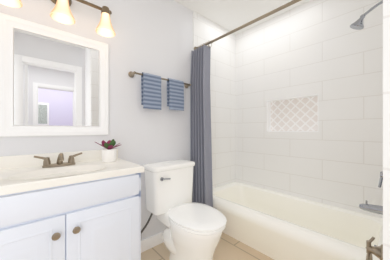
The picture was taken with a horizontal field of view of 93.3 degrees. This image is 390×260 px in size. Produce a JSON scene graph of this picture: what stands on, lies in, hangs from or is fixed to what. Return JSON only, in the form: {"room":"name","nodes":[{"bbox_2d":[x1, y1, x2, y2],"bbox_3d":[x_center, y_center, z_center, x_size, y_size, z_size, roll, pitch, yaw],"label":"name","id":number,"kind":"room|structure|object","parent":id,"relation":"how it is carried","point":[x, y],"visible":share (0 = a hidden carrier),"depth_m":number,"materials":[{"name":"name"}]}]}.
{"room":"bathroom","nodes":[
{"label":"bathroom","id":0,"kind":"room"},
{"bbox_2d":[0,0,192,239],"bbox_3d":[-0.606,-0.120,1.619,3.260,2.440,0.100,0,0,-42],"label":"wall","id":1,"kind":"structure","parent":0,"point":[155,37],"depth_m":1.64,"materials":[{"name":"paint"}]},
{"bbox_2d":[0,0,22,7],"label":"light","id":2,"kind":"object","parent":1,"relation":"attached to","point":[11,3],"depth_m":1.03,"materials":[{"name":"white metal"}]},
{"bbox_2d":[0,13,108,136],"bbox_3d":[-0.910,-0.318,1.256,0.603,0.715,0.030,0,0,-42],"label":"vanity mirror","id":3,"kind":"object","parent":1,"relation":"attached to","point":[54,82],"visible":1,"depth_m":1.22,"materials":[{"name":"mirror"}]},
{"bbox_2d":[50,0,74,24],"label":"light","id":4,"kind":"object","parent":1,"relation":"attached to","point":[60,12],"depth_m":1.15,"materials":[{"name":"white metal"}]},
{"bbox_2d":[76,0,115,36],"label":"light","id":5,"kind":"object","parent":1,"relation":"attached to","point":[104,28],"depth_m":1.30,"materials":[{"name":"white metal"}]},
{"bbox_2d":[141,231,163,252],"bbox_3d":[0.702,1.048,-0.633,3.000,0.105,5.000,0,0,-42],"label":"baseboard","id":6,"kind":"structure","parent":1,"relation":"attached to","point":[150,242],"depth_m":1.71,"materials":[{"name":"paint"}]},
{"bbox_2d":[128,71,190,110],"bbox_3d":[-0.293,-0.345,1.767,0.667,0.321,0.094,0,0,-42],"label":"towel rail","id":7,"kind":"object","parent":1,"relation":"attached to","point":[150,83],"visible":1,"depth_m":1.67,"materials":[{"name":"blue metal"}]},
{"bbox_2d":[193,11,235,188],"bbox_3d":[0.276,-0.120,2.335,0.790,2.440,0.012,0,0,-42],"label":"wall tile","id":8,"kind":"structure","parent":1,"relation":"attached to","point":[223,51],"depth_m":2.39,"materials":[{"name":"white tile"}]},
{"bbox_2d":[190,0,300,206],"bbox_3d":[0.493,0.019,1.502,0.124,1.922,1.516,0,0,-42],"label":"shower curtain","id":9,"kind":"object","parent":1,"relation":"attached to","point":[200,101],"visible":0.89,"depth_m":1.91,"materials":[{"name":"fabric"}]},
{"bbox_2d":[141,232,273,259],"bbox_3d":[0.948,1.130,-0.412,3.860,0.060,5.200,0,0,-42],"label":"floor","id":10,"kind":"structure","parent":0,"point":[228,248],"depth_m":1.65,"materials":[{"name":"tile"}]},
{"bbox_2d":[0,149,143,259],"bbox_3d":[-0.792,0.619,1.036,0.869,0.963,0.514,0,0,-42],"label":"vanity","id":11,"kind":"object","parent":10,"relation":"on","point":[75,205],"visible":0.99,"depth_m":0.95,"materials":[{"name":"paint"}]},
{"bbox_2d":[34,152,81,167],"bbox_3d":[-0.824,0.182,1.128,0.248,0.090,0.144,0,0,-42],"label":"faucet","id":12,"kind":"object","parent":11,"relation":"on","point":[71,163],"depth_m":1.14,"materials":[{"name":"brown metal"}]},
{"bbox_2d":[95,139,119,161],"bbox_3d":[-0.624,0.147,1.325,0.141,0.159,0.144,0,0,6],"label":"plant pot","id":13,"kind":"object","parent":11,"relation":"on","point":[108,154],"visible":1,"depth_m":1.29,"materials":[{"name":"ceramic"}]},
{"bbox_2d":[141,159,226,259],"bbox_3d":[-0.089,0.703,1.507,0.530,0.795,0.729,0,0,-42],"label":"toilet","id":14,"kind":"object","parent":10,"relation":"on","point":[194,232],"visible":0.91,"depth_m":1.51,"materials":[{"name":"ceramic"}]},
{"bbox_2d":[213,182,382,259],"bbox_3d":[0.806,0.912,1.783,0.732,0.375,1.512,0,0,-42],"label":"bathtub","id":15,"kind":"object","parent":10,"relation":"on","point":[280,226],"visible":0.77,"depth_m":1.63,"materials":[{"name":"ceramic"}]},
{"bbox_2d":[175,0,309,34],"bbox_3d":[0.948,-1.370,-0.412,3.860,0.060,5.200,0,0,-42],"label":"ceiling","id":16,"kind":"structure","parent":0,"point":[230,15],"depth_m":2.05,"materials":[{"name":"paint"}]},
{"bbox_2d":[236,0,382,217],"bbox_3d":[1.136,-0.120,2.088,0.160,2.440,1.730,0,0,-42],"label":"wall","id":17,"kind":"structure","parent":0,"point":[310,48],"depth_m":1.88,"materials":[{"name":"white tile"}]},
{"bbox_2d":[267,94,317,131],"bbox_3d":[1.094,-0.170,2.083,0.089,0.380,0.540,0,0,-42],"label":"lining","id":18,"kind":"object","parent":17,"relation":"in","point":[269,101],"depth_m":2.22,"materials":[{"name":"white tile"}]},
{"bbox_2d":[383,0,389,259],"bbox_3d":[1.107,-0.120,0.967,1.580,2.440,0.100,0,0,-42],"label":"wall","id":19,"kind":"structure","parent":0,"point":[386,3],"depth_m":0.47,"materials":[{"name":"paint"}]},
{"bbox_2d":[350,0,382,29],"bbox_3d":[1.247,-0.833,1.312,0.088,0.184,0.224,0,0,-42],"label":"shower head","id":20,"kind":"object","parent":19,"relation":"attached to","point":[357,25],"visible":0.98,"depth_m":1.33},
{"bbox_2d":[359,200,382,214],"bbox_3d":[1.266,0.546,1.292,0.068,0.076,0.174,0,0,-42],"label":"tub spout","id":21,"kind":"object","parent":19,"relation":"attached to","point":[377,209],"visible":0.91,"depth_m":1.29,"materials":[{"name":"silver metal"}]},
{"bbox_2d":[366,237,382,259],"bbox_3d":[0.528,0.409,0.542,0.138,0.188,0.038,0,0,-42],"label":"toilet paper holder","id":22,"kind":"object","parent":19,"relation":"attached to","point":[377,251],"visible":0.95,"depth_m":0.54,"materials":[{"name":"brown metal"}]},
{"bbox_2d":[378,171,382,187],"bbox_3d":[1.300,0.310,1.254,0.170,0.170,0.067,0,0,-42],"label":"shower valve","id":23,"kind":"object","parent":19,"relation":"attached to","point":[381,173],"visible":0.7,"depth_m":1.25,"materials":[{"name":"silver metal"}]}
]}

